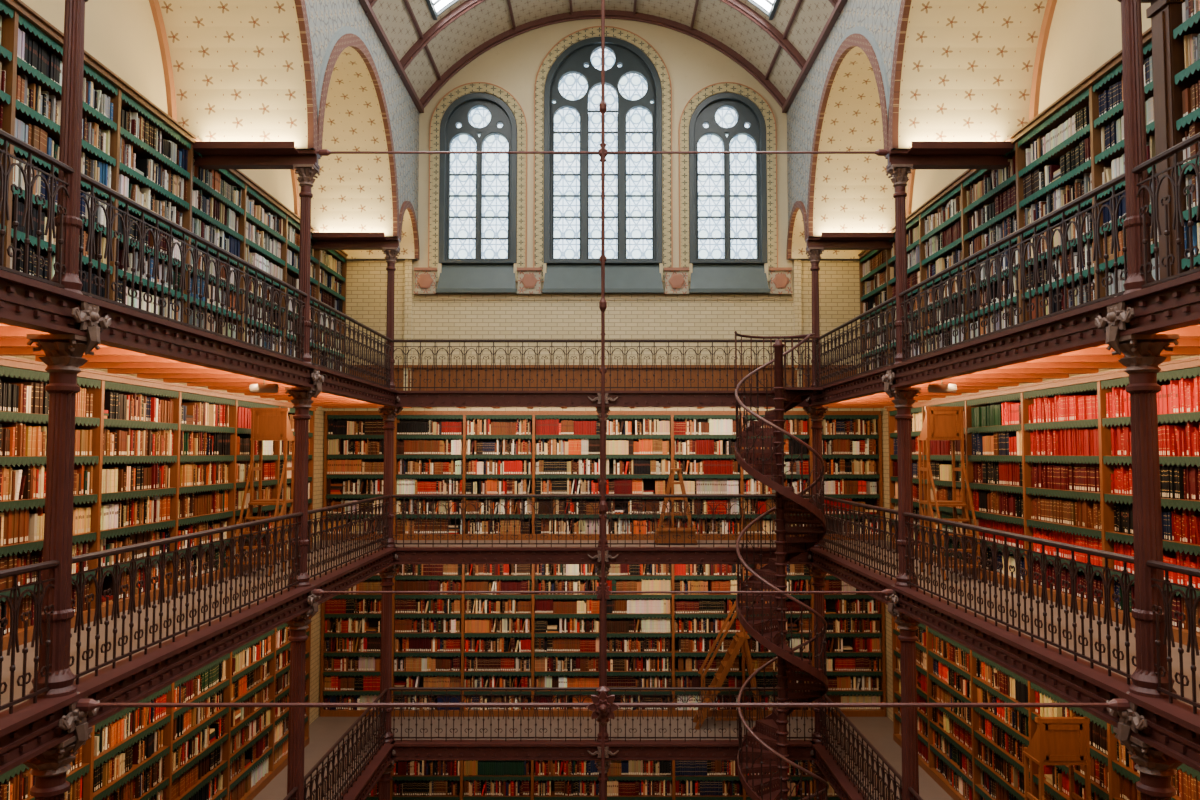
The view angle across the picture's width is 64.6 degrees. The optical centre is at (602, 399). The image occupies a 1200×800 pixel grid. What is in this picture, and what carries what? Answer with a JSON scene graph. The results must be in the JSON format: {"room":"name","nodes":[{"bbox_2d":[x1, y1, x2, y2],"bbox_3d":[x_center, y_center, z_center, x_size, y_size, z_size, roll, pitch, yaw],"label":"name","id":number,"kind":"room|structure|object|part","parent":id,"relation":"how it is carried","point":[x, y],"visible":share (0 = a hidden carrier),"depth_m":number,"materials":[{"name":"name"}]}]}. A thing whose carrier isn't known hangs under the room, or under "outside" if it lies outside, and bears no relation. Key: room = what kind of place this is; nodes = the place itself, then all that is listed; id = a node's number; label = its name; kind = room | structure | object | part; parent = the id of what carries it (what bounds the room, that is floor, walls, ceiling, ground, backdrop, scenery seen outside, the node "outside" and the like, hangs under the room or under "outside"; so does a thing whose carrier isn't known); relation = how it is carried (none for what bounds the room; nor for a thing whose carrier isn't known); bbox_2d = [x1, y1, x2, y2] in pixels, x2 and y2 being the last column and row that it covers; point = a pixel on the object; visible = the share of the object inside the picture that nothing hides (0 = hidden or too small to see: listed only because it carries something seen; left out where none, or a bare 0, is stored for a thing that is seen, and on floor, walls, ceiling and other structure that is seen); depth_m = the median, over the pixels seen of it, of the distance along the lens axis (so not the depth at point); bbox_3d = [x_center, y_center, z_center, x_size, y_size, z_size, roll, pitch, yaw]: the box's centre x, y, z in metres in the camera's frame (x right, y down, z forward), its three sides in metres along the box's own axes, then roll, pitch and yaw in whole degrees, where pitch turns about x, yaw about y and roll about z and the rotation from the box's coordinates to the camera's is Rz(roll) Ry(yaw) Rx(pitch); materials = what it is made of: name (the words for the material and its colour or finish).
{"room":"library","nodes":[
{"label":"library","id":0,"kind":"room"},
{"bbox_2d":[7,0,327,724],"bbox_3d":[-5.880,1.197,8.897,0.300,16.600,22.300,0,-3,0],"label":"wall","id":1,"kind":"structure","parent":0,"point":[121,35],"depth_m":11.85,"materials":[{"name":"beige paint"}]},
{"bbox_2d":[0,540,1199,774],"bbox_3d":[0.000,2.448,8.827,11.460,0.442,21.700,0,-3,0],"label":"walkway","id":2,"kind":"object","parent":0,"point":[32,729],"visible":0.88,"depth_m":9.46,"materials":[{"name":"red metal"}]},
{"bbox_2d":[0,355,317,650],"bbox_3d":[-5.525,1.075,11.107,0.410,2.630,13.156,0,-3,0],"label":"bookcase","id":3,"kind":"object","parent":2,"relation":"on","point":[154,460],"visible":0.73,"depth_m":10.97,"materials":[{"name":"brown wood"}]},
{"bbox_2d":[0,495,389,713],"bbox_3d":[-3.970,1.762,8.918,0.052,0.976,17.515,0,-3,0],"label":"balcony railing","id":4,"kind":"object","parent":2,"relation":"on","point":[14,608],"visible":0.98,"depth_m":8.85,"materials":[{"name":"metal"}]},
{"bbox_2d":[234,408,294,576],"bbox_3d":[-5.020,1.346,14.137,0.560,2.472,1.019,0,-3,0],"label":"library ladder","id":5,"kind":"object","parent":2,"relation":"on","point":[267,424],"visible":0.72,"depth_m":14.28,"materials":[{"name":"brown wood"}]},
{"bbox_2d":[322,411,883,539],"bbox_3d":[0.000,1.546,19.539,11.416,2.630,0.410,0,-3,0],"label":"bookcase","id":6,"kind":"object","parent":2,"relation":"on","point":[436,452],"visible":0.77,"depth_m":19.47,"materials":[{"name":"brown wood"}]},
{"bbox_2d":[391,495,814,546],"bbox_3d":[-0.027,2.248,17.632,7.995,0.976,0.052,0,-3,0],"label":"balcony railing","id":7,"kind":"object","parent":2,"relation":"on","point":[392,496],"visible":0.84,"depth_m":17.63,"materials":[{"name":"metal"}]},
{"bbox_2d":[309,583,896,601],"bbox_3d":[0.000,2.529,12.469,7.720,0.280,0.180,0,-3,0],"label":"rod","id":8,"kind":"object","parent":2,"relation":"attached to","point":[318,592],"visible":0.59,"depth_m":12.49,"materials":[{"name":"paint"}]},
{"bbox_2d":[76,686,1129,723],"bbox_3d":[0.000,2.216,6.877,7.720,0.280,0.180,0,-3,0],"label":"rod","id":9,"kind":"object","parent":2,"relation":"attached to","point":[602,706],"visible":1,"depth_m":6.89,"materials":[{"name":"paint"}]},
{"bbox_2d":[655,468,697,544],"bbox_3d":[1.420,2.074,18.543,0.804,1.475,0.520,0,-3,0],"label":"steps","id":10,"kind":"structure","parent":2,"relation":"on","point":[660,531],"depth_m":18.34,"materials":[{"name":"brown wood"}]},
{"bbox_2d":[917,406,981,580],"bbox_3d":[5.000,1.323,13.738,0.560,2.472,1.019,0,-3,0],"label":"library ladder","id":11,"kind":"object","parent":2,"relation":"on","point":[940,422],"visible":0.71,"depth_m":13.88,"materials":[{"name":"brown wood"}]},
{"bbox_2d":[817,495,1199,713],"bbox_3d":[3.970,1.762,8.918,0.052,0.976,17.515,0,-3,0],"label":"balcony railing","id":12,"kind":"object","parent":2,"relation":"on","point":[1191,608],"visible":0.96,"depth_m":8.77,"materials":[{"name":"metal"}]},
{"bbox_2d":[885,356,1199,649],"bbox_3d":[5.525,1.081,11.207,0.410,2.630,13.356,0,-3,0],"label":"bookcase","id":13,"kind":"object","parent":2,"relation":"on","point":[1049,460],"visible":0.59,"depth_m":11.12,"materials":[{"name":"brown wood"}]},
{"bbox_2d":[0,270,1199,413],"bbox_3d":[0.000,-0.448,8.989,11.460,0.442,21.700,0,-3,0],"label":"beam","id":14,"kind":"object","parent":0,"point":[144,345],"visible":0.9,"depth_m":9.67,"materials":[{"name":"red metal"}]},
{"bbox_2d":[0,0,347,371],"bbox_3d":[-5.525,-1.995,11.454,0.410,3.000,16.906,0,-3,0],"label":"bookcase","id":15,"kind":"object","parent":14,"relation":"on","point":[131,146],"visible":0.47,"depth_m":11.30,"materials":[{"name":"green wood"}]},
{"bbox_2d":[0,129,391,387],"bbox_3d":[-3.970,-1.134,9.080,0.052,0.976,17.515,0,-3,0],"label":"balcony railing","id":16,"kind":"object","parent":14,"relation":"on","point":[8,138],"visible":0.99,"depth_m":8.72,"materials":[{"name":"metal"}]},
{"bbox_2d":[249,380,278,392],"bbox_3d":[-4.150,-0.185,11.628,0.340,0.195,0.107,0,-3,0],"label":"spot lamp","id":17,"kind":"object","parent":14,"relation":"attached to","point":[258,388],"visible":0.94,"depth_m":11.58,"materials":[{"name":"brown metal"}]},
{"bbox_2d":[392,339,813,390],"bbox_3d":[-0.027,-0.648,17.794,7.995,0.976,0.052,0,-3,0],"label":"balcony railing","id":18,"kind":"object","parent":14,"relation":"on","point":[393,340],"visible":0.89,"depth_m":17.79,"materials":[{"name":"metal"}]},
{"bbox_2d":[928,380,956,392],"bbox_3d":[4.150,-0.185,11.628,0.340,0.195,0.107,0,-3,0],"label":"spot lamp","id":19,"kind":"object","parent":14,"relation":"attached to","point":[936,388],"visible":0.94,"depth_m":11.58,"materials":[{"name":"brown metal"}]},
{"bbox_2d":[816,132,1199,386],"bbox_3d":[3.970,-1.134,9.080,0.052,0.976,17.515,0,-3,0],"label":"balcony railing","id":20,"kind":"object","parent":14,"relation":"on","point":[1176,185],"visible":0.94,"depth_m":8.88,"materials":[{"name":"metal"}]},
{"bbox_2d":[858,27,1159,371],"bbox_3d":[5.525,-1.842,14.200,0.410,3.000,11.406,0,-3,0],"label":"bookcase","id":21,"kind":"object","parent":14,"relation":"on","point":[1074,146],"visible":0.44,"depth_m":12.10,"materials":[{"name":"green wood"}]},
{"bbox_2d":[1141,0,1199,278],"bbox_3d":[5.230,-2.369,5.822,1.000,3.120,5.418,0,-3,0],"label":"bookcase","id":22,"kind":"object","parent":14,"relation":"on","point":[1175,24],"visible":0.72,"depth_m":8.19,"materials":[{"name":"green wood"}]},
{"bbox_2d":[1182,0,1199,268],"bbox_3d":[5.324,-2.302,5.658,0.752,2.727,4.968,0,-3,0],"label":"books","id":23,"kind":"object","parent":22,"relation":"on","point":[1190,8],"depth_m":8.05,"materials":[{"name":"multicoloured paper"}]},
{"bbox_2d":[328,260,877,410],"bbox_3d":[0.000,1.810,19.880,11.460,16.600,0.300,0,-3,0],"label":"wall","id":24,"kind":"structure","parent":0,"point":[366,286],"depth_m":19.92,"materials":[{"name":"beige brick"}]},
{"bbox_2d":[414,267,436,294],"bbox_3d":[-3.715,-2.490,19.900,0.470,0.550,0.140,0,-3,0],"label":"trim","id":25,"kind":"structure","parent":24,"relation":"attached to","point":[425,277],"depth_m":19.85,"materials":[{"name":"stone"}]},
{"bbox_2d":[436,264,516,293],"bbox_3d":[-2.640,-2.603,19.951,1.680,0.740,0.290,0,-3,0],"label":"sill","id":26,"kind":"structure","parent":24,"relation":"attached to","point":[453,278],"depth_m":19.92,"materials":[{"name":"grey stone"}]},
{"bbox_2d":[429,83,525,280],"bbox_3d":[-2.640,-4.599,20.077,2.020,4.260,0.050,0,-3,0],"label":"painted border","id":27,"kind":"object","parent":24,"relation":"attached to","point":[507,98],"visible":1,"depth_m":20.07,"materials":[{"name":"beige paint"}]},
{"bbox_2d":[438,92,516,263],"bbox_3d":[-2.640,-4.705,20.153,1.644,3.664,0.144,0,-3,0],"label":"trim","id":28,"kind":"structure","parent":24,"relation":"attached to","point":[466,98],"depth_m":20.09,"materials":[{"name":"paint"}]},
{"bbox_2d":[428,82,526,281],"bbox_3d":[-2.640,-4.617,20.073,2.070,4.275,0.060,0,-3,0],"label":"border edge","id":29,"kind":"object","parent":24,"relation":"attached to","point":[471,82],"visible":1,"depth_m":20.06,"materials":[{"name":"paint"}]},
{"bbox_2d":[445,100,510,260],"bbox_3d":[-2.640,-4.674,20.262,1.544,3.614,0.144,0,-3,0],"label":"tracery","id":30,"kind":"object","parent":24,"relation":"attached to","point":[460,115],"visible":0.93,"depth_m":20.25,"materials":[{"name":"paint"}]},
{"bbox_2d":[447,150,509,258],"bbox_3d":[-2.640,-4.145,20.221,1.318,2.330,0.142,0,-3,0],"label":"bars","id":31,"kind":"object","parent":30,"relation":"attached to","point":[449,174],"visible":0.97,"depth_m":20.19,"materials":[{"name":"paint"}]},
{"bbox_2d":[450,107,508,257],"bbox_3d":[-2.640,-4.664,20.341,1.500,3.580,0.010,0,-3,0],"label":"glass","id":32,"kind":"object","parent":24,"relation":"attached to","point":[479,117],"visible":0.67,"depth_m":20.32,"materials":[{"name":"grey glass"}]},
{"bbox_2d":[517,267,541,294],"bbox_3d":[-1.540,-2.490,19.900,0.520,0.550,0.140,0,-3,0],"label":"trim","id":33,"kind":"structure","parent":24,"relation":"attached to","point":[529,278],"depth_m":19.86,"materials":[{"name":"stone"}]},
{"bbox_2d":[403,260,801,390],"bbox_3d":[0.000,-1.545,19.877,8.300,3.040,0.080,0,-3,0],"label":"trim","id":34,"kind":"structure","parent":24,"relation":"attached to","point":[409,297],"depth_m":19.90,"materials":[{"name":"beige stone"}]},
{"bbox_2d":[552,49,653,257],"bbox_3d":[0.000,-5.273,20.375,2.360,4.800,0.010,0,-3,0],"label":"glass","id":35,"kind":"object","parent":24,"relation":"attached to","point":[571,86],"visible":0.64,"depth_m":20.35,"materials":[{"name":"grey glass"}]},
{"bbox_2d":[348,365,857,390],"bbox_3d":[0.000,-0.379,19.791,10.600,0.698,0.118,0,-3,0],"label":"wainscot","id":36,"kind":"structure","parent":24,"relation":"attached to","point":[484,374],"depth_m":19.79,"materials":[{"name":"brown wood"}]},
{"bbox_2d":[550,44,655,260],"bbox_3d":[0.000,-5.283,20.296,2.404,4.834,0.144,0,-3,0],"label":"tracery","id":37,"kind":"object","parent":24,"relation":"attached to","point":[574,64],"visible":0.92,"depth_m":20.28,"materials":[{"name":"paint"}]},
{"bbox_2d":[552,110,653,258],"bbox_3d":[0.000,-4.598,20.247,2.166,3.238,0.142,0,-3,0],"label":"bars","id":38,"kind":"object","parent":37,"relation":"attached to","point":[589,111],"visible":0.85,"depth_m":20.23,"materials":[{"name":"paint"}]},
{"bbox_2d":[534,27,671,280],"bbox_3d":[0.000,-5.208,20.111,2.880,5.480,0.050,0,-3,0],"label":"painted border","id":39,"kind":"object","parent":24,"relation":"attached to","point":[559,48],"visible":0.98,"depth_m":20.12,"materials":[{"name":"beige paint"}]},
{"bbox_2d":[544,37,661,263],"bbox_3d":[0.000,-5.314,20.187,2.504,4.884,0.144,0,-3,0],"label":"trim","id":40,"kind":"structure","parent":24,"relation":"attached to","point":[581,44],"depth_m":20.13,"materials":[{"name":"paint"}]},
{"bbox_2d":[542,264,663,293],"bbox_3d":[0.000,-2.603,19.951,2.540,0.740,0.290,0,-3,0],"label":"sill","id":41,"kind":"structure","parent":24,"relation":"attached to","point":[559,278],"depth_m":19.92,"materials":[{"name":"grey stone"}]},
{"bbox_2d":[533,26,672,281],"bbox_3d":[0.000,-5.226,20.107,2.930,5.495,0.060,0,-3,0],"label":"border edge","id":42,"kind":"object","parent":24,"relation":"attached to","point":[593,26],"visible":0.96,"depth_m":20.09,"materials":[{"name":"paint"}]},
{"bbox_2d":[664,267,688,294],"bbox_3d":[1.540,-2.490,19.900,0.520,0.550,0.140,0,-3,0],"label":"trim","id":43,"kind":"structure","parent":24,"relation":"attached to","point":[676,278],"depth_m":19.86,"materials":[{"name":"stone"}]},
{"bbox_2d":[697,107,755,257],"bbox_3d":[2.640,-4.664,20.341,1.500,3.580,0.010,0,-3,0],"label":"glass","id":44,"kind":"object","parent":24,"relation":"attached to","point":[726,117],"visible":0.59,"depth_m":20.32,"materials":[{"name":"grey glass"}]},
{"bbox_2d":[695,100,760,260],"bbox_3d":[2.640,-4.674,20.262,1.544,3.614,0.144,0,-3,0],"label":"tracery","id":45,"kind":"object","parent":24,"relation":"attached to","point":[745,115],"visible":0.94,"depth_m":20.25,"materials":[{"name":"paint"}]},
{"bbox_2d":[696,150,758,258],"bbox_3d":[2.640,-4.145,20.221,1.318,2.330,0.142,0,-3,0],"label":"bars","id":46,"kind":"object","parent":45,"relation":"attached to","point":[697,174],"visible":0.98,"depth_m":20.19,"materials":[{"name":"paint"}]},
{"bbox_2d":[680,83,776,280],"bbox_3d":[2.640,-4.599,20.077,2.020,4.260,0.050,0,-3,0],"label":"painted border","id":47,"kind":"object","parent":24,"relation":"attached to","point":[698,98],"visible":1,"depth_m":20.07,"materials":[{"name":"beige paint"}]},
{"bbox_2d":[689,92,767,263],"bbox_3d":[2.640,-4.705,20.153,1.644,3.664,0.144,0,-3,0],"label":"trim","id":48,"kind":"structure","parent":24,"relation":"attached to","point":[739,98],"depth_m":20.09,"materials":[{"name":"paint"}]},
{"bbox_2d":[679,82,777,281],"bbox_3d":[2.640,-4.617,20.073,2.070,4.275,0.060,0,-3,0],"label":"border edge","id":49,"kind":"object","parent":24,"relation":"attached to","point":[720,82],"visible":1,"depth_m":20.06,"materials":[{"name":"paint"}]},
{"bbox_2d":[689,264,769,293],"bbox_3d":[2.640,-2.603,19.951,1.680,0.740,0.290,0,-3,0],"label":"sill","id":50,"kind":"structure","parent":24,"relation":"attached to","point":[705,278],"depth_m":19.92,"materials":[{"name":"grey stone"}]},
{"bbox_2d":[769,267,791,294],"bbox_3d":[3.715,-2.490,19.900,0.470,0.550,0.140,0,-3,0],"label":"trim","id":51,"kind":"structure","parent":24,"relation":"attached to","point":[780,277],"depth_m":19.85,"materials":[{"name":"stone"}]},
{"bbox_2d":[252,716,953,799],"bbox_3d":[0.000,5.973,8.631,11.460,0.442,21.700,0,-3,0],"label":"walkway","id":52,"kind":"object","parent":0,"point":[324,732],"visible":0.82,"depth_m":17.29,"materials":[{"name":"red metal"}]},
{"bbox_2d":[0,616,310,799],"bbox_3d":[-5.525,4.275,10.929,0.410,3.280,13.156,0,-3,0],"label":"bookcase","id":53,"kind":"object","parent":52,"relation":"on","point":[135,753],"visible":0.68,"depth_m":12.83,"materials":[{"name":"brown wood"}]},
{"bbox_2d":[283,688,387,799],"bbox_3d":[-3.970,5.286,8.722,0.052,0.976,17.515,0,-3,0],"label":"balcony railing","id":54,"kind":"object","parent":52,"relation":"on","point":[364,751],"visible":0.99,"depth_m":14.83,"materials":[{"name":"metal"}]},
{"bbox_2d":[389,687,815,740],"bbox_3d":[-0.027,5.772,17.436,7.995,0.976,0.052,0,-3,0],"label":"balcony railing","id":55,"kind":"object","parent":52,"relation":"on","point":[401,689],"visible":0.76,"depth_m":17.43,"materials":[{"name":"metal"}]},
{"bbox_2d":[320,564,885,716],"bbox_3d":[0.000,4.746,19.361,11.416,3.280,0.410,0,-3,0],"label":"bookcase","id":56,"kind":"object","parent":52,"relation":"on","point":[439,640],"visible":0.7,"depth_m":19.28,"materials":[{"name":"brown wood"}]},
{"bbox_2d":[693,601,763,729],"bbox_3d":[2.442,5.102,18.545,1.374,2.523,0.530,0,-3,0],"label":"stepladder","id":57,"kind":"object","parent":52,"relation":"on","point":[740,638],"visible":0.72,"depth_m":18.34,"materials":[{"name":"brown wood"}]},
{"bbox_2d":[820,694,922,799],"bbox_3d":[3.970,5.286,8.722,0.052,0.976,17.515,0,-3,0],"label":"balcony railing","id":58,"kind":"object","parent":52,"relation":"on","point":[841,751],"visible":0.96,"depth_m":14.79,"materials":[{"name":"metal"}]},
{"bbox_2d":[892,616,1199,799],"bbox_3d":[5.525,4.281,11.029,0.410,3.280,13.356,0,-3,0],"label":"bookcase","id":59,"kind":"object","parent":52,"relation":"on","point":[972,753],"visible":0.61,"depth_m":13.37,"materials":[{"name":"brown wood"}]},
{"bbox_2d":[1022,717,1091,799],"bbox_3d":[4.950,4.653,10.047,0.560,2.472,1.019,0,-3,0],"label":"library ladder","id":60,"kind":"object","parent":52,"relation":"on","point":[1056,740],"visible":1,"depth_m":10.20,"materials":[{"name":"brown wood"}]},
{"bbox_2d":[432,0,773,11],"bbox_3d":[0.000,-8.131,8.396,6.404,0.646,19.160,0,-3,0],"label":"pane","id":61,"kind":"object","parent":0,"point":[442,3],"depth_m":17.84,"materials":[{"name":"white glass"}]},
{"bbox_2d":[372,0,833,98],"bbox_3d":[0.000,-7.824,9.400,8.000,2.130,21.700,0,-3,0],"label":"vaulted ceiling","id":62,"kind":"structure","parent":0,"point":[489,19],"depth_m":19.13,"materials":[{"name":"beige paint"}]},
{"bbox_2d":[413,19,792,291],"bbox_3d":[0.000,-5.274,20.275,8.000,6.050,0.300,0,-3,0],"label":"end wall","id":63,"kind":"structure","parent":0,"point":[692,65],"depth_m":20.21,"materials":[{"name":"beige paint"}]},
{"bbox_2d":[878,0,1198,720],"bbox_3d":[5.880,1.197,8.897,0.300,16.600,22.300,0,-3,0],"label":"wall","id":64,"kind":"structure","parent":0,"point":[1084,35],"depth_m":11.82,"materials":[{"name":"beige paint"}]},
{"bbox_3d":[0.000,9.634,8.426,12.060,0.300,22.300,0,-3,0],"label":"floor","id":65,"kind":"structure","parent":0,"visible":0},
{"bbox_2d":[23,0,100,799],"bbox_3d":[-4.000,2.962,6.866,0.439,12.850,0.439,0,-3,0],"label":"column","id":66,"kind":"structure","parent":65,"relation":"on","point":[64,353],"depth_m":6.95,"materials":[{"name":"brown metal"}]},
{"bbox_2d":[285,164,319,799],"bbox_3d":[-4.000,3.274,12.457,0.439,12.850,0.439,0,-3,0],"label":"column","id":67,"kind":"structure","parent":65,"relation":"on","point":[302,401],"depth_m":12.50,"materials":[{"name":"brown metal"}]},
{"bbox_2d":[377,247,399,799],"bbox_3d":[-4.000,3.560,17.589,0.439,12.850,0.439,0,-3,0],"label":"column","id":68,"kind":"structure","parent":65,"relation":"on","point":[389,415],"depth_m":17.59,"materials":[{"name":"brown metal"}]},
{"bbox_2d":[366,760,839,799],"bbox_3d":[0.000,8.380,19.158,11.416,3.400,0.410,0,-3,0],"label":"bookcase","id":69,"kind":"object","parent":65,"relation":"on","point":[411,779],"visible":0.41,"depth_m":19.12,"materials":[{"name":"brown wood"}]},
{"bbox_2d":[594,407,611,799],"bbox_3d":[-0.001,4.918,17.513,0.316,10.130,0.319,0,-3,0],"label":"column","id":70,"kind":"structure","parent":65,"relation":"on","point":[598,566],"depth_m":17.52,"materials":[{"name":"brown metal"}]},
{"bbox_2d":[734,331,828,799],"bbox_3d":[3.083,4.359,16.101,1.653,11.142,1.546,0,-3,0],"label":"spiral staircase","id":71,"kind":"structure","parent":65,"relation":"on","point":[771,730],"depth_m":16.11,"materials":[{"name":"red metal"}]},
{"bbox_2d":[806,247,828,799],"bbox_3d":[4.000,3.560,17.589,0.439,12.850,0.439,0,-3,0],"label":"column","id":72,"kind":"structure","parent":65,"relation":"on","point":[816,415],"depth_m":17.64,"materials":[{"name":"brown metal"}]},
{"bbox_2d":[886,164,920,799],"bbox_3d":[4.000,3.274,12.457,0.439,12.850,0.439,0,-3,0],"label":"column","id":73,"kind":"structure","parent":65,"relation":"on","point":[903,400],"depth_m":12.50,"materials":[{"name":"brown metal"}]},
{"bbox_2d":[1105,0,1182,799],"bbox_3d":[4.000,2.962,6.866,0.439,12.850,0.439,0,-3,0],"label":"column","id":74,"kind":"structure","parent":65,"relation":"on","point":[1142,358],"depth_m":6.95,"materials":[{"name":"brown metal"}]},
{"bbox_3d":[-4.000,2.650,1.274,0.439,12.850,0.439,0,-3,0],"label":"column","id":75,"kind":"structure","parent":65,"relation":"on","visible":0},
{"bbox_2d":[149,0,423,259],"bbox_3d":[-4.765,-5.145,9.206,1.930,3.600,21.790,0,-3,0],"label":"arched wall","id":76,"kind":"structure","parent":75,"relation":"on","point":[261,84],"depth_m":12.81,"materials":[{"name":"paint"}]},
{"bbox_3d":[-3.850,-6.750,9.341,0.100,0.100,21.700,0,-3,0],"label":"springing cornice","id":77,"kind":"part","parent":76,"relation":"part of","materials":[{"name":"paint"}]},
{"bbox_2d":[365,0,840,112],"bbox_3d":[0.000,-7.797,9.404,8.033,2.222,21.710,0,-3,0],"label":"vault ribs","id":78,"kind":"object","parent":76,"relation":"on","point":[425,38],"visible":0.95,"depth_m":20.10,"materials":[{"name":"brown wood"}]},
{"bbox_2d":[599,0,606,727],"bbox_3d":[0.000,-3.258,7.213,0.100,11.290,0.100,0,-3,0],"label":"hanging rod","id":79,"kind":"object","parent":78,"relation":"hanging from","point":[602,106],"visible":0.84,"depth_m":7.04,"materials":[{"name":"paint"}]},
{"bbox_2d":[426,0,779,19],"bbox_3d":[0.000,-8.081,8.393,6.396,0.758,19.195,0,-3,0],"label":"skylight bars","id":80,"kind":"object","parent":78,"relation":"attached to","point":[431,5],"visible":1,"depth_m":17.70,"materials":[{"name":"brown metal"}]},
{"bbox_2d":[317,143,888,161],"bbox_3d":[0.000,-3.341,12.826,7.720,0.280,0.120,0,-3,0],"label":"rod","id":81,"kind":"object","parent":76,"relation":"attached to","point":[322,152],"visible":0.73,"depth_m":12.82,"materials":[{"name":"paint"}]},
{"bbox_3d":[4.000,2.650,1.274,0.439,12.850,0.439,0,-3,0],"label":"column","id":82,"kind":"structure","parent":65,"relation":"on","visible":0},
{"bbox_2d":[782,0,1056,259],"bbox_3d":[4.765,-5.145,9.206,1.930,3.600,21.790,0,-3,0],"label":"arched wall","id":83,"kind":"structure","parent":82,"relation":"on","point":[932,84],"depth_m":12.78,"materials":[{"name":"paint"}]},
{"bbox_3d":[3.850,-6.750,9.341,0.100,0.100,21.700,0,-3,0],"label":"springing cornice","id":84,"kind":"part","parent":83,"relation":"part of","materials":[{"name":"paint"}]}
]}

